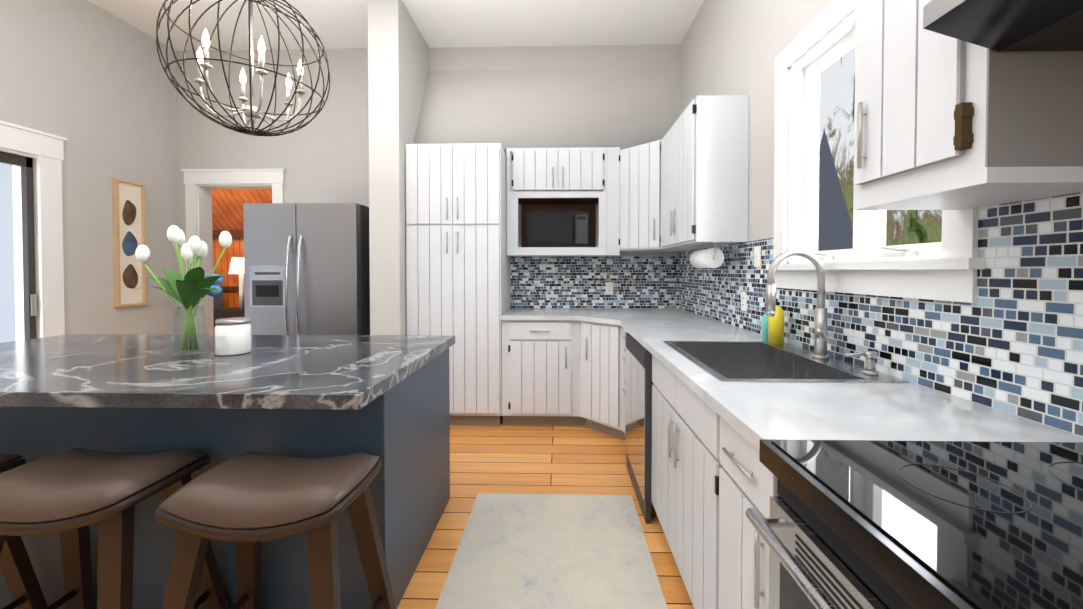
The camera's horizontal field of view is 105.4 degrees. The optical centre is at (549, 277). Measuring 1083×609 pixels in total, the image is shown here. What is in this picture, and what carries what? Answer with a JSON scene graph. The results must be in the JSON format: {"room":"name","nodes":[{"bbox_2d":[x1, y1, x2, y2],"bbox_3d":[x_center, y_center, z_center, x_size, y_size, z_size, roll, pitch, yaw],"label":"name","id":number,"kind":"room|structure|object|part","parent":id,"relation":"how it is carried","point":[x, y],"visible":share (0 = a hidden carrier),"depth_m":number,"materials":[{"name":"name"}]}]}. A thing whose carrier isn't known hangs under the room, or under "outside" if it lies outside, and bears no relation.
{"room":"kitchen","nodes":[
{"label":"kitchen","id":0,"kind":"room"},
{"bbox_2d":[213,288,222,309],"bbox_3d":[-5.535,0.665,6.092,1.150,0.998,0.700,0,1,1],"label":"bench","id":1,"kind":"object","parent":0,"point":[218,301],"visible":0.05,"depth_m":6.29,"materials":[{"name":"brown wood"}]},
{"bbox_2d":[213,257,244,334],"bbox_3d":[-4.569,0.435,6.115,0.600,1.458,0.500,0,1,1],"label":"lamp","id":2,"kind":"object","parent":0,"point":[237,265],"visible":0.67,"depth_m":5.99,"materials":[{"name":"white fabric"}]},
{"bbox_2d":[212,189,271,308],"bbox_3d":[-4.276,-0.967,5.370,5.900,4.290,2.430,0,1,1],"label":"wall","id":3,"kind":"structure","parent":0,"point":[227,211],"depth_m":6.41,"materials":[{"name":"brown wood"}]},
{"bbox_2d":[88,0,703,50],"bbox_3d":[-1.266,-2.175,0.652,5.120,0.100,6.820,0,1,1],"label":"ceiling","id":4,"kind":"structure","parent":0,"point":[338,24],"depth_m":3.51,"materials":[{"name":"paint"}]},
{"bbox_2d":[156,0,329,136],"bbox_3d":[-1.261,-1.376,1.735,0.591,1.528,0.591,0,1,1],"label":"chandelier","id":5,"kind":"object","parent":4,"relation":"hanging from","point":[252,112],"visible":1,"depth_m":1.72,"materials":[{"name":"brown metal"}]},
{"bbox_2d":[0,0,1080,436],"bbox_3d":[-1.266,-0.435,0.680,5.120,3.380,6.820,0,1,1],"label":"wall","id":6,"kind":"structure","parent":0,"point":[94,86],"depth_m":3.60,"materials":[{"name":"paint"}]},
{"bbox_2d":[0,151,36,339],"bbox_3d":[-3.678,0.203,2.016,0.055,2.056,1.814,0,1,1],"label":"door","id":7,"kind":"structure","parent":6,"relation":"in","point":[25,164],"depth_m":2.89,"materials":[{"name":"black metal"}]},
{"bbox_2d":[0,120,66,340],"bbox_3d":[-3.703,0.108,2.008,0.186,2.250,2.150,0,1,1],"label":"door frame","id":8,"kind":"structure","parent":6,"relation":"attached to","point":[45,149],"depth_m":2.94,"materials":[{"name":"paint"}]},
{"bbox_2d":[112,178,146,306],"bbox_3d":[-3.590,-0.289,3.529,0.035,1.065,0.240,0,1,1],"label":"framed artwork","id":9,"kind":"object","parent":6,"relation":"attached to","point":[129,223],"visible":0.98,"depth_m":3.52,"materials":[{"name":"paper"}]},
{"bbox_2d":[181,168,285,334],"bbox_3d":[-3.032,0.080,4.050,1.000,2.240,0.184,0,1,1],"label":"door frame","id":10,"kind":"structure","parent":6,"relation":"attached to","point":[200,184],"depth_m":3.97,"materials":[{"name":"paint"}]},
{"bbox_2d":[506,147,606,256],"bbox_3d":[0.060,-0.660,3.721,0.867,0.930,0.364,0,1,1],"label":"upper cabinet","id":11,"kind":"object","parent":6,"relation":"attached to","point":[556,179],"visible":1,"depth_m":3.57,"materials":[{"name":"paint"}]},
{"bbox_2d":[526,211,588,246],"bbox_3d":[0.071,-0.425,3.732,0.550,0.311,0.306,0,1,1],"label":"microwave","id":12,"kind":"object","parent":11,"relation":"in","point":[557,228],"visible":0.96,"depth_m":3.60,"materials":[{"name":"black plastic"}]},
{"bbox_2d":[511,257,678,308],"bbox_3d":[0.406,0.047,3.906,1.560,0.490,0.007,0,1,1],"label":"backsplash","id":13,"kind":"structure","parent":6,"relation":"attached to","point":[536,282],"depth_m":3.90,"materials":[{"name":"tile"}]},
{"bbox_2d":[606,282,612,293],"bbox_3d":[0.560,0.102,3.895,0.070,0.114,0.008,0,1,1],"label":"electrical outlet","id":14,"kind":"object","parent":13,"relation":"attached to","point":[609,287],"visible":1,"depth_m":3.89,"materials":[{"name":"white plastic"}]},
{"bbox_2d":[603,139,696,256],"bbox_3d":[0.851,-0.658,3.581,0.718,0.930,0.607,0,1,1],"label":"upper cabinet","id":15,"kind":"object","parent":6,"relation":"attached to","point":[634,199],"visible":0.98,"depth_m":3.46,"materials":[{"name":"paint"}]},
{"bbox_2d":[660,95,748,248],"bbox_3d":[1.021,-0.656,2.868,0.344,0.870,0.808,0,1,1],"label":"upper cabinet","id":16,"kind":"object","parent":6,"relation":"attached to","point":[704,148],"visible":1,"depth_m":2.47,"materials":[{"name":"paint"}]},
{"bbox_2d":[690,242,723,267],"bbox_3d":[1.011,-0.139,2.667,0.123,0.156,0.350,0,1,1],"label":"paper towel holder","id":17,"kind":"object","parent":16,"relation":"attached to","point":[709,258],"visible":1,"depth_m":2.53,"materials":[{"name":"white paper"}]},
{"bbox_2d":[766,0,984,302],"bbox_3d":[1.195,-0.528,1.612,0.157,1.175,1.070,0,1,1],"label":"window","id":18,"kind":"structure","parent":6,"relation":"in","point":[949,273],"depth_m":1.74,"materials":[{"name":"paint"}]},
{"bbox_3d":[1.230,-0.541,1.611,0.087,0.938,0.820,0,1,1],"label":"window sash","id":19,"kind":"part","parent":18,"relation":"part of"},
{"bbox_2d":[679,192,1082,436],"bbox_3d":[1.168,0.056,1.831,0.007,0.540,4.120,0,1,1],"label":"backsplash","id":20,"kind":"structure","parent":6,"relation":"attached to","point":[1010,341],"depth_m":1.08,"materials":[{"name":"tile"}]},
{"bbox_2d":[741,292,746,310],"bbox_3d":[1.175,0.145,2.503,0.008,0.114,0.070,0,1,1],"label":"electrical outlet","id":21,"kind":"object","parent":20,"relation":"attached to","point":[743,301],"visible":1,"depth_m":2.49,"materials":[{"name":"white plastic"}]},
{"bbox_2d":[754,246,760,266],"bbox_3d":[1.167,-0.117,2.329,0.014,0.114,0.070,0,1,1],"label":"light switch","id":22,"kind":"object","parent":20,"relation":"attached to","point":[757,256],"visible":1,"depth_m":2.32,"materials":[{"name":"white plastic"}]},
{"bbox_2d":[853,0,1082,209],"bbox_3d":[0.976,-0.622,0.959,0.344,0.875,0.360,0,1,1],"label":"upper cabinet","id":23,"kind":"object","parent":6,"relation":"attached to","point":[943,122],"visible":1,"depth_m":0.86,"materials":[{"name":"paint"}]},
{"bbox_2d":[923,0,1082,51],"bbox_3d":[0.916,-1.269,0.389,0.437,1.697,0.748,0,1,1],"label":"range hood","id":24,"kind":"object","parent":6,"relation":"attached to","point":[1024,25],"visible":1,"depth_m":0.72,"materials":[{"name":"black metal"}]},
{"bbox_2d":[397,415,693,608],"bbox_3d":[-1.228,1.278,2.308,5.120,0.100,10.020,0,1,1],"label":"floor","id":25,"kind":"structure","parent":0,"point":[501,458],"depth_m":2.53,"materials":[{"name":"brown wood"}]},
{"bbox_2d":[0,452,47,608],"bbox_3d":[-1.974,0.904,1.230,0.564,0.692,0.416,0,1,1],"label":"stool","id":26,"kind":"object","parent":25,"relation":"on","point":[19,574],"visible":0.83,"depth_m":1.35,"materials":[{"name":"wood"}]},
{"bbox_2d":[0,448,229,608],"bbox_3d":[-1.379,0.904,1.245,0.560,0.692,0.410,0,1,1],"label":"stool","id":27,"kind":"object","parent":25,"relation":"on","point":[70,496],"visible":1,"depth_m":1.15,"materials":[{"name":"leather"}]},
{"bbox_2d":[0,350,449,608],"bbox_3d":[-1.646,0.806,1.883,2.165,0.856,0.845,0,1,1],"label":"kitchen island","id":28,"kind":"object","parent":25,"relation":"on","point":[386,398],"depth_m":1.46,"materials":[{"name":"paint"}]},
{"bbox_2d":[0,334,454,409],"bbox_3d":[-1.651,0.355,1.778,2.220,0.046,1.100,0,1,1],"label":"island countertop","id":29,"kind":"structure","parent":28,"relation":"on","point":[68,371],"depth_m":1.48,"materials":[{"name":"grey stone"}]},
{"bbox_2d":[134,225,231,355],"bbox_3d":[-1.584,0.053,1.808,0.411,0.554,0.260,0,1,1],"label":"vase","id":30,"kind":"object","parent":29,"relation":"on","point":[190,290],"visible":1,"depth_m":1.78,"materials":[{"name":"clear glass"}]},
{"bbox_2d":[215,317,251,355],"bbox_3d":[-1.385,0.255,1.804,0.128,0.150,0.130,0,1,1],"label":"candle jar","id":31,"kind":"object","parent":29,"relation":"on","point":[233,336],"visible":1,"depth_m":1.76,"materials":[{"name":"white ceramic"}]},
{"bbox_2d":[155,450,395,608],"bbox_3d":[-0.789,0.904,1.221,0.552,0.692,0.401,0,1,1],"label":"stool","id":32,"kind":"object","parent":25,"relation":"on","point":[248,502],"visible":1,"depth_m":1.11,"materials":[{"name":"leather"}]},
{"bbox_2d":[243,203,369,334],"bbox_3d":[-1.973,0.306,3.575,0.910,1.798,0.752,0,1,1],"label":"fridge","id":33,"kind":"object","parent":25,"relation":"on","point":[306,268],"visible":0.54,"depth_m":3.27,"materials":[{"name":"silver metal"}]},
{"bbox_2d":[405,143,509,424],"bbox_3d":[-0.767,0.066,3.599,0.765,2.278,0.655,0,1,1],"label":"pantry","id":34,"kind":"object","parent":25,"relation":"on","point":[457,272],"visible":0.94,"depth_m":3.29,"materials":[{"name":"paint"}]},
{"bbox_2d":[502,320,577,424],"bbox_3d":[-0.066,0.770,3.603,0.628,0.872,0.636,0,1,1],"label":"base cabinet","id":35,"kind":"object","parent":25,"relation":"on","point":[562,372],"depth_m":3.29,"materials":[{"name":"paint"}]},
{"bbox_2d":[435,493,667,608],"bbox_3d":[-0.017,1.251,0.569,0.865,0.008,3.500,0,1,1],"label":"rug","id":36,"kind":"object","parent":25,"relation":"on","point":[539,551],"visible":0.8,"depth_m":1.81,"materials":[{"name":"beige fabric"}]},
{"bbox_2d":[578,320,604,424],"bbox_3d":[0.721,0.772,3.441,0.952,0.872,0.923,0,1,1],"label":"base cabinet","id":37,"kind":"object","parent":25,"relation":"on","point":[580,323],"depth_m":3.29,"materials":[{"name":"paint"}]},
{"bbox_2d":[501,308,612,323],"bbox_3d":[0.052,0.317,3.441,0.870,0.035,0.944,0,1,1],"label":"countertop","id":38,"kind":"structure","parent":37,"relation":"on","point":[598,315],"depth_m":3.36,"materials":[{"name":"white stone"}]},
{"bbox_2d":[582,324,624,439],"bbox_3d":[0.400,0.777,3.144,0.324,0.872,0.324,0,1,1],"label":"base cabinet","id":39,"kind":"object","parent":25,"relation":"on","point":[602,344],"depth_m":3.11,"materials":[{"name":"paint"}]},
{"bbox_2d":[625,333,653,523],"bbox_3d":[0.793,0.791,2.349,0.630,0.870,0.604,0,1,1],"label":"dishwasher","id":40,"kind":"object","parent":25,"relation":"on","point":[639,383],"visible":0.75,"depth_m":2.19,"materials":[{"name":"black metal"}]},
{"bbox_2d":[622,329,689,432],"bbox_3d":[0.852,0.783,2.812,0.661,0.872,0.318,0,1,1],"label":"base cabinet","id":41,"kind":"object","parent":25,"relation":"on","point":[662,377],"depth_m":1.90,"materials":[{"name":"paint"}]},
{"bbox_2d":[651,389,709,608],"bbox_3d":[0.823,0.909,1.614,0.661,0.659,0.858,0,1,1],"label":"base cabinet","id":42,"kind":"object","parent":25,"relation":"on","point":[680,483],"depth_m":1.49,"materials":[{"name":"paint"}]},
{"bbox_2d":[710,407,779,608],"bbox_3d":[0.809,0.812,1.024,0.661,0.872,0.316,0,1,1],"label":"base cabinet","id":43,"kind":"object","parent":25,"relation":"on","point":[714,478],"depth_m":1.06,"materials":[{"name":"paint"}]},
{"bbox_2d":[605,308,1082,450],"bbox_3d":[0.818,0.335,2.376,0.713,0.035,3.038,0,1,1],"label":"countertop","id":44,"kind":"structure","parent":43,"relation":"on","point":[753,413],"depth_m":1.37,"materials":[{"name":"white stone"}]},
{"bbox_2d":[762,307,767,340],"bbox_3d":[1.103,0.236,2.091,0.052,0.170,0.052,0,1,1],"label":"soap bottle","id":45,"kind":"object","parent":44,"relation":"on","point":[764,327],"visible":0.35,"depth_m":2.08,"materials":[{"name":"teal plastic"}]},
{"bbox_2d":[768,299,783,343],"bbox_3d":[1.095,0.212,1.996,0.068,0.220,0.068,0,1,1],"label":"soap bottle","id":46,"kind":"object","parent":44,"relation":"on","point":[776,329],"visible":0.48,"depth_m":1.97,"materials":[{"name":"yellow plastic"}]},
{"bbox_2d":[663,341,909,382],"bbox_3d":[0.852,0.432,1.690,0.592,0.218,0.750,0,1,1],"label":"sink","id":47,"kind":"object","parent":44,"relation":"in","point":[743,361],"visible":0.42,"depth_m":1.87,"materials":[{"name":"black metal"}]},
{"bbox_2d":[844,351,878,374],"bbox_3d":[1.054,0.289,1.398,0.107,0.075,0.043,0,1,1],"label":"soap dispenser","id":48,"kind":"object","parent":47,"relation":"on","point":[870,357],"visible":1,"depth_m":1.39,"materials":[{"name":"silver metal"}]},
{"bbox_2d":[766,249,829,358],"bbox_3d":[0.987,0.104,1.619,0.257,0.436,0.134,0,1,1],"label":"faucet","id":49,"kind":"object","parent":44,"relation":"on","point":[820,338],"visible":1,"depth_m":1.64,"materials":[{"name":"silver metal"}]},
{"bbox_2d":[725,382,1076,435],"bbox_3d":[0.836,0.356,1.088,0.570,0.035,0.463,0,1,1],"label":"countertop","id":50,"kind":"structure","parent":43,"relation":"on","point":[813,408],"depth_m":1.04,"materials":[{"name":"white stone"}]},
{"bbox_2d":[745,439,1082,608],"bbox_3d":[0.757,0.798,0.483,0.740,0.917,0.760,0,1,1],"label":"range","id":51,"kind":"object","parent":25,"relation":"on","point":[863,524],"visible":0.98,"depth_m":0.63,"materials":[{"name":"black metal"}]},
{"label":"outside","id":52,"kind":"structure","parent":0,"visible":0},
{"bbox_2d":[818,46,941,250],"bbox_3d":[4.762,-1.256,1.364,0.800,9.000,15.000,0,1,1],"label":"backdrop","id":53,"kind":"structure","parent":52,"point":[836,152],"depth_m":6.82,"materials":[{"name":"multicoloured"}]},
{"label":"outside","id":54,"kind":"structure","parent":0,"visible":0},
{"bbox_2d":[0,163,15,342],"bbox_3d":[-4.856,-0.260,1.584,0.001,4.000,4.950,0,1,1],"label":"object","id":55,"kind":"object","parent":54,"point":[7,308],"depth_m":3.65,"materials":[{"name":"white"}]}
]}

